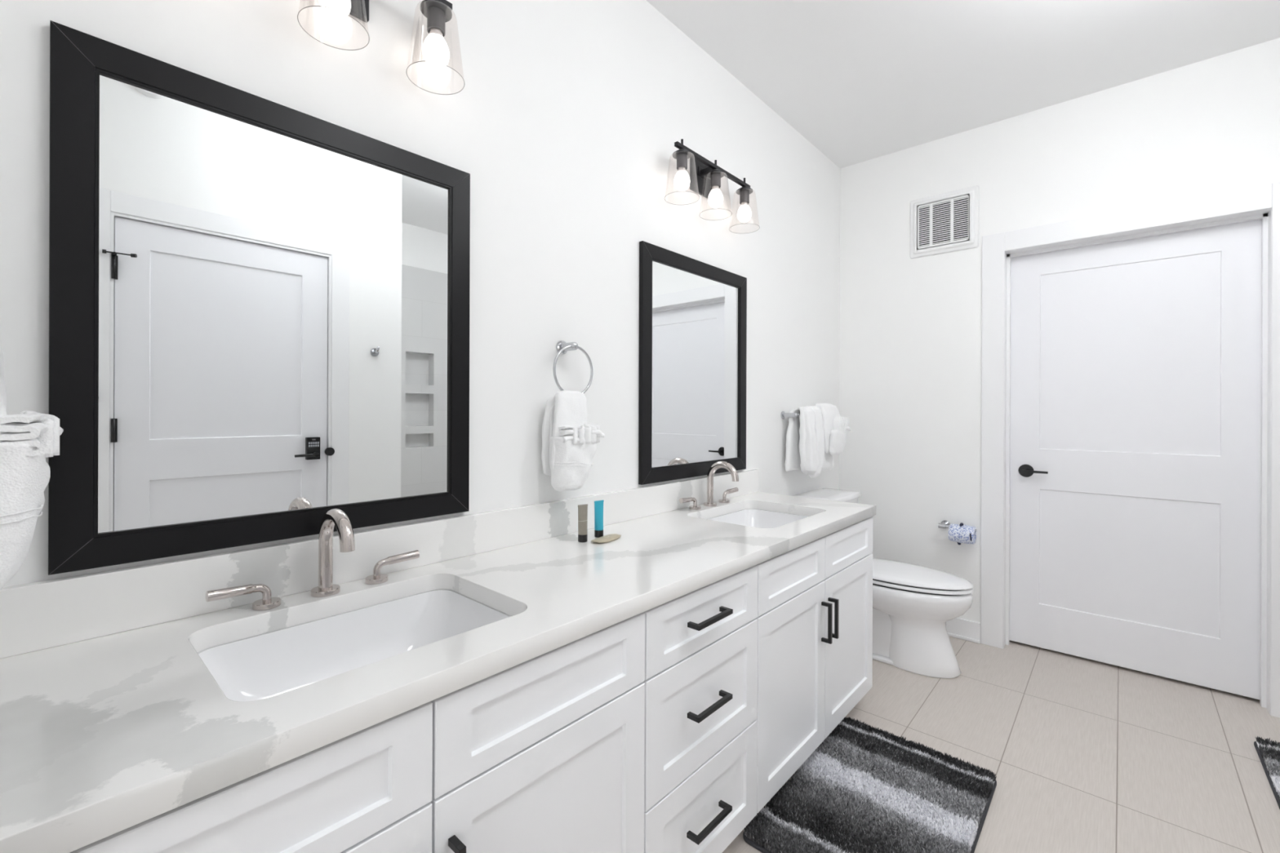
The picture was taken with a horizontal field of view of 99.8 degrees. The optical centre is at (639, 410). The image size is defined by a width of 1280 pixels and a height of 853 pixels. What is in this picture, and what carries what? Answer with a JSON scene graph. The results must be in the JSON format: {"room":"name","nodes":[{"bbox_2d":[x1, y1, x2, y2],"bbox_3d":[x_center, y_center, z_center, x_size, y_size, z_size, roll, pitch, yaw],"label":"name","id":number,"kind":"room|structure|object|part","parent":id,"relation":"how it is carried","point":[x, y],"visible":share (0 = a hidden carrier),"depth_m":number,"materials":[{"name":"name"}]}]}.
{"room":"bathroom","nodes":[
{"label":"bathroom","id":0,"kind":"room"},
{"bbox_2d":[0,0,840,587],"bbox_3d":[0.050,-0.143,2.118,0.120,2.743,3.705,0,0,42],"label":"wall","id":1,"kind":"structure","parent":0,"point":[567,118],"depth_m":1.62,"materials":[{"name":"white paint"}]},
{"bbox_2d":[48,20,470,575],"bbox_3d":[-0.712,-0.182,1.161,0.018,0.900,0.756,0,0,42],"label":"framed mirror","id":2,"kind":"object","parent":1,"relation":"attached to","point":[259,307],"visible":1,"depth_m":1.06,"materials":[{"name":"black paint"}]},
{"bbox_3d":[-0.714,-0.182,1.162,0.004,0.794,0.650,0,0,42],"label":"glass","id":3,"kind":"part","parent":2,"relation":"part of","materials":[{"name":"white mirror"}]},
{"bbox_2d":[0,469,759,658],"bbox_3d":[-0.245,0.335,1.684,0.020,0.106,2.425,0,0,42],"label":"backsplash","id":4,"kind":"structure","parent":1,"relation":"attached to","point":[34,616],"depth_m":1.10,"materials":[{"name":"white stone"}]},
{"bbox_2d":[297,0,464,94],"bbox_3d":[-0.646,-0.919,1.133,0.150,0.246,0.579,0,0,42],"label":"vanity light","id":5,"kind":"object","parent":1,"relation":"attached to","point":[436,54],"visible":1,"depth_m":1.27,"materials":[{"name":"glass"}]},
{"bbox_3d":[-0.639,-0.859,1.127,0.061,0.067,0.061,0,0,42],"label":"bulb","id":6,"kind":"part","parent":5,"relation":"part of","materials":[{"name":"white glass"}]},
{"bbox_3d":[-0.684,-0.972,1.192,0.014,0.140,0.160,0,0,42],"label":"plate","id":7,"kind":"part","parent":5,"relation":"part of","materials":[{"name":"brown metal"}]},
{"bbox_2d":[426,6,444,36],"bbox_3d":[-0.489,-0.930,1.294,0.041,0.049,0.041,0,0,42],"label":"socket","id":8,"kind":"object","parent":5,"relation":"attached to","point":[435,15],"depth_m":1.28,"materials":[{"name":"grey metal"}]},
{"bbox_3d":[-0.490,-0.858,1.294,0.061,0.067,0.061,0,0,42],"label":"bulb","id":9,"kind":"part","parent":5,"relation":"part of","materials":[{"name":"white glass"}]},
{"bbox_2d":[552,340,593,393],"bbox_3d":[-0.221,-0.130,1.673,0.070,0.178,0.160,0,0,42],"label":"towel ring","id":10,"kind":"object","parent":1,"relation":"attached to","point":[562,347],"visible":0.91,"depth_m":1.67,"materials":[{"name":"silver metal"}]},
{"bbox_2d":[541,389,596,490],"bbox_3d":[-0.207,0.091,1.641,0.110,0.305,0.167,0,0,42],"label":"hand towel","id":11,"kind":"object","parent":10,"relation":"hanging from","point":[568,464],"visible":0.93,"depth_m":1.61,"materials":[{"name":"white fabric"}]},
{"bbox_2d":[558,423,604,444],"bbox_3d":[-0.178,0.070,1.629,0.071,0.058,0.156,0,0,42],"label":"washcloth","id":12,"kind":"object","parent":11,"relation":"on","point":[592,433],"visible":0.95,"depth_m":1.60,"materials":[{"name":"white fabric"}]},
{"bbox_2d":[638,240,746,484],"bbox_3d":[0.245,-0.171,2.233,0.018,0.886,0.728,0,0,42],"label":"framed mirror","id":13,"kind":"object","parent":1,"relation":"attached to","point":[693,313],"visible":1,"depth_m":2.17,"materials":[{"name":"black paint"}]},
{"bbox_3d":[0.244,-0.171,2.234,0.004,0.780,0.622,0,0,42],"label":"glass","id":14,"kind":"part","parent":13,"relation":"part of","materials":[{"name":"white mirror"}]},
{"bbox_2d":[664,138,759,233],"bbox_3d":[0.300,-0.915,2.192,0.150,0.246,0.579,0,0,42],"label":"vanity light","id":15,"kind":"object","parent":1,"relation":"attached to","point":[704,179],"visible":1,"depth_m":2.18,"materials":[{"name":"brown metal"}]},
{"bbox_2d":[676,153,687,170],"bbox_3d":[0.158,-0.928,2.018,0.041,0.049,0.041,0,0,42],"label":"socket","id":16,"kind":"object","parent":15,"relation":"attached to","point":[682,158],"depth_m":2.00,"materials":[{"name":"grey metal"}]},
{"bbox_3d":[0.157,-0.856,2.018,0.061,0.067,0.061,0,0,42],"label":"bulb","id":17,"kind":"part","parent":15,"relation":"part of","materials":[{"name":"white glass"}]},
{"bbox_3d":[0.261,-0.968,2.251,0.014,0.140,0.160,0,0,42],"label":"plate","id":18,"kind":"part","parent":15,"relation":"part of","materials":[{"name":"brown metal"}]},
{"bbox_3d":[0.278,-0.983,2.212,0.065,0.040,0.040,0,0,42],"label":"arm","id":19,"kind":"part","parent":15,"relation":"part of","materials":[{"name":"brown metal"}]},
{"bbox_2d":[710,173,720,188],"bbox_3d":[0.307,-0.927,2.185,0.041,0.049,0.041,0,0,42],"label":"socket","id":20,"kind":"object","parent":15,"relation":"attached to","point":[715,178],"depth_m":2.17,"materials":[{"name":"grey metal"}]},
{"bbox_3d":[0.306,-0.856,2.185,0.061,0.067,0.061,0,0,42],"label":"bulb","id":21,"kind":"part","parent":15,"relation":"part of","materials":[{"name":"white glass"}]},
{"bbox_2d":[739,190,749,204],"bbox_3d":[0.456,-0.927,2.353,0.041,0.049,0.041,0,0,42],"label":"socket","id":22,"kind":"object","parent":15,"relation":"attached to","point":[744,194],"depth_m":2.34,"materials":[{"name":"grey"}]},
{"bbox_3d":[0.456,-0.855,2.353,0.061,0.067,0.061,0,0,42],"label":"bulb","id":23,"kind":"part","parent":15,"relation":"part of","materials":[{"name":"white glass"}]},
{"bbox_2d":[780,411,799,418],"bbox_3d":[0.945,0.026,2.968,0.084,0.040,0.555,0,0,42],"label":"towel bar","id":24,"kind":"object","parent":1,"relation":"attached to","point":[783,415],"visible":0.5,"depth_m":2.77,"materials":[{"name":"silver metal"}]},
{"bbox_2d":[784,405,834,477],"bbox_3d":[0.924,0.162,2.877,0.146,0.370,0.419,0,0,42],"label":"bath towel","id":25,"kind":"object","parent":24,"relation":"hanging from","point":[805,434],"visible":0.9,"depth_m":2.77,"materials":[{"name":"white fabric"}]},
{"bbox_2d":[815,403,846,454],"bbox_3d":[1.042,0.101,2.941,0.112,0.279,0.226,0,0,42],"label":"hand towel","id":26,"kind":"object","parent":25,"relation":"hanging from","point":[834,442],"visible":0.89,"depth_m":2.88,"materials":[{"name":"white fabric"}]},
{"bbox_2d":[833,417,850,433],"bbox_3d":[1.107,0.088,2.947,0.048,0.102,0.140,0,0,42],"label":"washcloth","id":27,"kind":"object","parent":26,"relation":"in","point":[840,423],"visible":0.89,"depth_m":2.92,"materials":[{"name":"white fabric"}]},
{"bbox_2d":[645,0,1279,168],"bbox_3d":[1.397,-1.560,1.241,3.290,0.100,4.185,0,0,42],"label":"ceiling","id":28,"kind":"structure","parent":0,"point":[861,81],"depth_m":2.26,"materials":[{"name":"white paint"}]},
{"bbox_2d":[721,635,1279,852],"bbox_3d":[1.387,1.283,1.241,3.290,0.100,4.185,0,0,42],"label":"floor","id":29,"kind":"structure","parent":0,"point":[1084,755],"depth_m":1.98,"materials":[{"name":"tile"}]},
{"bbox_2d":[69,612,644,852],"bbox_3d":[-0.500,0.826,0.975,0.584,0.800,0.959,0,0,42],"label":"vanity cabinet","id":30,"kind":"object","parent":29,"relation":"on","point":[544,753],"visible":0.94,"depth_m":0.86,"materials":[{"name":"white paint"}]},
{"bbox_3d":[-0.474,0.508,0.631,0.019,0.146,0.476,0,0,42],"label":"false drawer","id":31,"kind":"part","parent":30,"relation":"part of","materials":[{"name":"white paint"}]},
{"bbox_3d":[-0.475,0.861,0.631,0.019,0.551,0.476,0,0,42],"label":"cabinet door","id":32,"kind":"part","parent":30,"relation":"part of","materials":[{"name":"white paint"}]},
{"bbox_2d":[0,492,875,852],"bbox_3d":[-0.043,0.408,1.504,0.562,0.038,2.425,0,0,42],"label":"countertop","id":33,"kind":"structure","parent":30,"relation":"on","point":[104,736],"depth_m":0.80,"materials":[{"name":"white stone"}]},
{"bbox_2d":[205,508,419,610],"bbox_3d":[-0.625,0.294,1.105,0.160,0.185,0.399,0,0,42],"label":"faucet","id":34,"kind":"object","parent":33,"relation":"on","point":[326,588],"visible":1,"depth_m":1.11,"materials":[{"name":"silver metal"}]},
{"bbox_3d":[-0.764,0.354,1.029,0.019,0.044,0.102,0,0,40],"label":"lever","id":35,"kind":"part","parent":34,"relation":"part of","materials":[{"name":"silver metal"}]},
{"bbox_3d":[-0.735,0.381,1.062,0.047,0.011,0.047,0,0,42],"label":"plate","id":36,"kind":"part","parent":34,"relation":"part of","materials":[{"name":"silver metal"}]},
{"bbox_3d":[-0.665,0.381,1.140,0.054,0.011,0.054,0,0,42],"label":"plate","id":37,"kind":"part","parent":34,"relation":"part of","materials":[{"name":"silver metal"}]},
{"bbox_3d":[-0.620,0.289,1.100,0.146,0.175,0.026,0,0,42],"label":"spout","id":38,"kind":"part","parent":34,"relation":"part of","materials":[{"name":"silver metal"}]},
{"bbox_3d":[-0.595,0.381,1.218,0.047,0.011,0.047,0,0,42],"label":"plate","id":39,"kind":"part","parent":34,"relation":"part of","materials":[{"name":"silver metal"}]},
{"bbox_3d":[-0.566,0.355,1.251,0.019,0.044,0.102,0,0,44],"label":"lever","id":40,"kind":"part","parent":34,"relation":"part of","materials":[{"name":"silver metal"}]},
{"bbox_2d":[197,589,511,701],"bbox_3d":[-0.499,0.500,0.998,0.402,0.147,0.527,0,0,42],"label":"sink","id":41,"kind":"object","parent":33,"relation":"in","point":[277,662],"visible":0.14,"depth_m":1.10,"materials":[{"name":"white ceramic"}]},
{"bbox_2d":[577,503,587,542],"bbox_3d":[-0.169,0.334,1.596,0.028,0.109,0.028,0,0,1],"label":"toiletry tube","id":42,"kind":"object","parent":33,"relation":"on","point":[582,508],"visible":1,"depth_m":1.59,"materials":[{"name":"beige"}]},
{"bbox_2d":[594,499,604,537],"bbox_3d":[-0.126,0.333,1.656,0.028,0.111,0.028,0,0,5],"label":"toiletry tube","id":43,"kind":"object","parent":33,"relation":"on","point":[598,504],"visible":0.96,"depth_m":1.65,"materials":[{"name":"teal plastic"}]},
{"bbox_2d":[591,533,621,542],"bbox_3d":[-0.101,0.383,1.612,0.050,0.011,0.112,0,0,34],"label":"soap bar","id":44,"kind":"object","parent":33,"relation":"on","point":[611,537],"visible":1,"depth_m":1.60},
{"bbox_2d":[679,461,738,510],"bbox_3d":[0.327,0.297,2.171,0.160,0.185,0.399,0,0,42],"label":"faucet","id":45,"kind":"object","parent":33,"relation":"on","point":[715,466],"visible":1,"depth_m":2.18,"materials":[{"name":"silver metal"}]},
{"bbox_3d":[0.189,0.358,2.096,0.019,0.044,0.102,0,0,40],"label":"lever","id":46,"kind":"part","parent":45,"relation":"part of","materials":[{"name":"silver metal"}]},
{"bbox_3d":[0.218,0.384,2.128,0.047,0.011,0.047,0,0,42],"label":"plate","id":47,"kind":"part","parent":45,"relation":"part of","materials":[{"name":"silver metal"}]},
{"bbox_3d":[0.287,0.385,2.207,0.054,0.011,0.054,0,0,42],"label":"plate","id":48,"kind":"part","parent":45,"relation":"part of","materials":[{"name":"silver metal"}]},
{"bbox_3d":[0.333,0.292,2.167,0.146,0.175,0.026,0,0,42],"label":"spout","id":49,"kind":"part","parent":45,"relation":"part of","materials":[{"name":"silver metal"}]},
{"bbox_3d":[0.357,0.385,2.285,0.047,0.011,0.047,0,0,42],"label":"plate","id":50,"kind":"part","parent":45,"relation":"part of","materials":[{"name":"silver metal"}]},
{"bbox_3d":[0.387,0.358,2.317,0.019,0.044,0.102,0,0,44],"label":"lever","id":51,"kind":"part","parent":45,"relation":"part of","materials":[{"name":"silver metal"}]},
{"bbox_2d":[707,508,808,528],"bbox_3d":[0.452,0.503,2.062,0.402,0.147,0.528,0,0,42],"label":"sink","id":52,"kind":"object","parent":33,"relation":"in","point":[759,518],"visible":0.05,"depth_m":2.28,"materials":[{"name":"white ceramic"}]},
{"bbox_3d":[-0.276,0.719,0.813,0.034,0.134,0.011,0,0,42],"label":"handle","id":53,"kind":"part","parent":30,"relation":"part of","materials":[{"name":"black metal"}]},
{"bbox_3d":[-0.154,0.509,0.989,0.019,0.146,0.476,0,0,42],"label":"false drawer","id":54,"kind":"part","parent":30,"relation":"part of","materials":[{"name":"white paint"}]},
{"bbox_3d":[-0.155,0.862,0.989,0.019,0.551,0.476,0,0,42],"label":"cabinet door","id":55,"kind":"part","parent":30,"relation":"part of","materials":[{"name":"white paint"}]},
{"bbox_2d":[643,564,757,852],"bbox_3d":[-0.020,0.828,1.513,0.584,0.800,0.480,0,0,42],"label":"drawers","id":56,"kind":"object","parent":29,"relation":"on","point":[700,681],"visible":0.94,"depth_m":1.32,"materials":[{"name":"white paint"}]},
{"bbox_3d":[0.166,0.728,1.347,0.019,0.281,0.477,0,0,42],"label":"drawer","id":57,"kind":"part","parent":56,"relation":"part of","materials":[{"name":"white paint"}]},
{"bbox_3d":[0.166,0.510,1.347,0.019,0.146,0.477,0,0,42],"label":"drawer","id":58,"kind":"part","parent":56,"relation":"part of","materials":[{"name":"white paint"}]},
{"bbox_3d":[0.165,1.006,1.347,0.019,0.266,0.477,0,0,42],"label":"drawer","id":59,"kind":"part","parent":56,"relation":"part of","materials":[{"name":"white paint"}]},
{"bbox_3d":[0.171,1.002,1.315,0.034,0.011,0.146,0,0,42],"label":"handle","id":60,"kind":"part","parent":56,"relation":"part of","materials":[{"name":"black metal"}]},
{"bbox_3d":[0.172,0.721,1.315,0.034,0.011,0.146,0,0,42],"label":"handle","id":61,"kind":"part","parent":56,"relation":"part of","materials":[{"name":"black metal"}]},
{"bbox_3d":[0.173,0.506,1.315,0.034,0.011,0.146,0,0,42],"label":"handle","id":62,"kind":"part","parent":56,"relation":"part of","materials":[{"name":"black metal"}]},
{"bbox_2d":[755,516,872,813],"bbox_3d":[0.454,0.830,2.044,0.584,0.800,0.942,0,0,42],"label":"vanity cabinet","id":63,"kind":"object","parent":29,"relation":"on","point":[815,617],"visible":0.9,"depth_m":1.78,"materials":[{"name":"white paint"}]},
{"bbox_3d":[0.481,0.512,1.699,0.019,0.146,0.459,0,0,42],"label":"false drawer","id":64,"kind":"part","parent":63,"relation":"part of","materials":[{"name":"white paint"}]},
{"bbox_3d":[0.479,0.864,1.699,0.019,0.551,0.459,0,0,42],"label":"cabinet door","id":65,"kind":"part","parent":63,"relation":"part of","materials":[{"name":"white paint"}]},
{"bbox_3d":[0.635,0.722,1.833,0.034,0.134,0.011,0,0,42],"label":"handle","id":66,"kind":"part","parent":63,"relation":"part of","materials":[{"name":"black metal"}]},
{"bbox_3d":[0.673,0.722,1.875,0.034,0.134,0.011,0,0,42],"label":"handle","id":67,"kind":"part","parent":63,"relation":"part of","materials":[{"name":"black metal"}]},
{"bbox_3d":[0.795,0.513,2.051,0.019,0.146,0.476,0,0,42],"label":"false drawer","id":68,"kind":"part","parent":63,"relation":"part of","materials":[{"name":"white paint"}]},
{"bbox_3d":[0.794,0.865,2.051,0.019,0.551,0.476,0,0,42],"label":"cabinet door","id":69,"kind":"part","parent":63,"relation":"part of","materials":[{"name":"white paint"}]},
{"bbox_2d":[742,716,996,852],"bbox_3d":[0.739,1.214,1.671,0.522,0.032,0.797,0,0,42],"label":"bath mat","id":70,"kind":"object","parent":29,"relation":"on","point":[864,788],"visible":1,"depth_m":1.66,"materials":[{"name":"grey fabric"}]},
{"bbox_2d":[793,488,973,678],"bbox_3d":[1.228,0.842,2.736,0.799,0.780,0.460,0,0,42],"label":"toilet","id":71,"kind":"object","parent":29,"relation":"on","point":[913,605],"visible":0.53,"depth_m":2.53,"materials":[{"name":"white ceramic"}]},
{"bbox_3d":[1.013,0.468,2.929,0.220,0.034,0.460,0,0,42],"label":"tank lid","id":72,"kind":"part","parent":71,"relation":"part of","materials":[{"name":"white ceramic"}]},
{"bbox_3d":[1.011,0.671,2.930,0.204,0.369,0.440,0,0,42],"label":"tank","id":73,"kind":"part","parent":71,"relation":"part of","materials":[{"name":"white ceramic"}]},
{"bbox_3d":[1.306,0.829,2.666,0.586,0.016,0.354,0,0,42],"label":"seat","id":74,"kind":"part","parent":71,"relation":"part of","materials":[{"name":"white plastic"}]},
{"bbox_3d":[1.307,0.802,2.665,0.587,0.024,0.356,0,0,42],"label":"lid","id":75,"kind":"part","parent":71,"relation":"part of","materials":[{"name":"white"}]},
{"bbox_3d":[1.305,1.038,2.666,0.588,0.386,0.362,0,0,42],"label":"bowl","id":76,"kind":"part","parent":71,"relation":"part of","materials":[{"name":"white ceramic"}]},
{"bbox_2d":[1253,736,1279,808],"bbox_3d":[2.215,1.219,1.548,0.518,0.032,0.803,0,0,42],"label":"bath mat","id":77,"kind":"object","parent":29,"relation":"on","point":[1268,751],"visible":1,"depth_m":1.87,"materials":[{"name":"grey fabric"}]},
{"bbox_2d":[839,37,1279,622],"bbox_3d":[2.471,-0.135,2.359,3.170,2.743,0.120,0,0,42],"label":"wall","id":78,"kind":"structure","parent":0,"point":[911,329],"depth_m":2.92,"materials":[{"name":"white paint"}]},
{"bbox_2d":[910,185,979,258],"bbox_3d":[1.675,-1.034,2.979,0.340,0.332,0.020,0,0,42],"label":"air vent","id":79,"kind":"object","parent":78,"relation":"in","point":[947,222],"visible":1,"depth_m":2.97,"materials":[{"name":"white plastic"}]},
{"bbox_2d":[937,520,977,531],"bbox_3d":[1.712,0.628,2.899,0.181,0.042,0.083,0,0,42],"label":"toilet paper holder","id":80,"kind":"object","parent":78,"relation":"attached to","point":[944,524],"visible":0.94,"depth_m":2.92,"materials":[{"name":"silver metal"}]},
{"bbox_2d":[948,522,976,545],"bbox_3d":[1.710,0.655,2.860,0.119,0.121,0.102,0,0,42],"label":"toilet paper roll","id":81,"kind":"object","parent":80,"relation":"on","point":[960,533],"visible":0.99,"depth_m":2.83,"materials":[{"name":"blue paper"}]},
{"bbox_2d":[946,617,980,640],"bbox_3d":[1.524,1.181,3.112,0.760,0.105,0.013,0,0,42],"label":"baseboard","id":82,"kind":"structure","parent":78,"relation":"attached to","point":[962,627],"depth_m":2.90,"materials":[{"name":"white paint"}]},
{"bbox_2d":[947,632,980,643],"bbox_3d":[1.515,1.224,3.102,0.759,0.018,0.012,0,0,42],"label":"trim","id":83,"kind":"structure","parent":78,"relation":"attached to","point":[950,634],"depth_m":2.89,"materials":[{"name":"white paint"}]},
{"bbox_2d":[980,182,1279,717],"bbox_3d":[2.223,0.158,2.489,1.105,2.156,0.014,0,0,42],"label":"door frame","id":84,"kind":"structure","parent":78,"relation":"attached to","point":[994,246],"depth_m":2.65,"materials":[{"name":"white paint"}]},
{"bbox_2d":[1009,219,1261,699],"bbox_3d":[2.288,0.202,2.562,0.899,2.038,0.088,0,0,42],"label":"door","id":85,"kind":"structure","parent":78,"relation":"in","point":[1135,364],"depth_m":2.52,"materials":[{"name":"white paint"}]},
{"bbox_3d":[2.000,0.315,2.795,0.066,0.066,0.045,0,0,42],"label":"handle","id":86,"kind":"part","parent":85,"relation":"part of","materials":[{"name":"black metal"}]},
{"bbox_3d":[2.018,0.315,2.753,0.105,0.013,0.012,0,0,42],"label":"lever","id":87,"kind":"part","parent":85,"relation":"part of","materials":[{"name":"black metal"}]},
{"bbox_2d":[1003,208,1271,714],"bbox_3d":[2.266,0.200,2.538,0.937,2.072,0.124,0,0,42],"label":"trim","id":88,"kind":"structure","parent":78,"relation":"attached to","point":[1265,215],"depth_m":2.26,"materials":[{"name":"white paint"}]},
{"bbox_3d":[0.082,-0.143,-0.314,3.170,2.743,0.120,0,0,42],"label":"wall","id":89,"kind":"structure","parent":0,"visible":0},
{"bbox_3d":[-0.839,-0.186,0.640,0.160,0.178,0.077,0,0,42],"label":"towel ring","id":90,"kind":"object","parent":89,"relation":"attached to","visible":0},
{"bbox_2d":[0,349,49,585],"bbox_3d":[-0.817,0.052,0.668,0.179,0.340,0.117,0,0,42],"label":"hand towel","id":91,"kind":"object","parent":90,"relation":"hanging from","point":[24,479],"visible":0.91,"depth_m":0.64,"materials":[{"name":"white fabric"}]},
{"bbox_2d":[0,410,63,457],"bbox_3d":[-0.804,0.030,0.700,0.172,0.058,0.078,0,0,42],"label":"washcloth","id":92,"kind":"object","parent":91,"relation":"on","point":[27,428],"visible":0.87,"depth_m":0.66,"materials":[{"name":"white fabric"}]}
]}

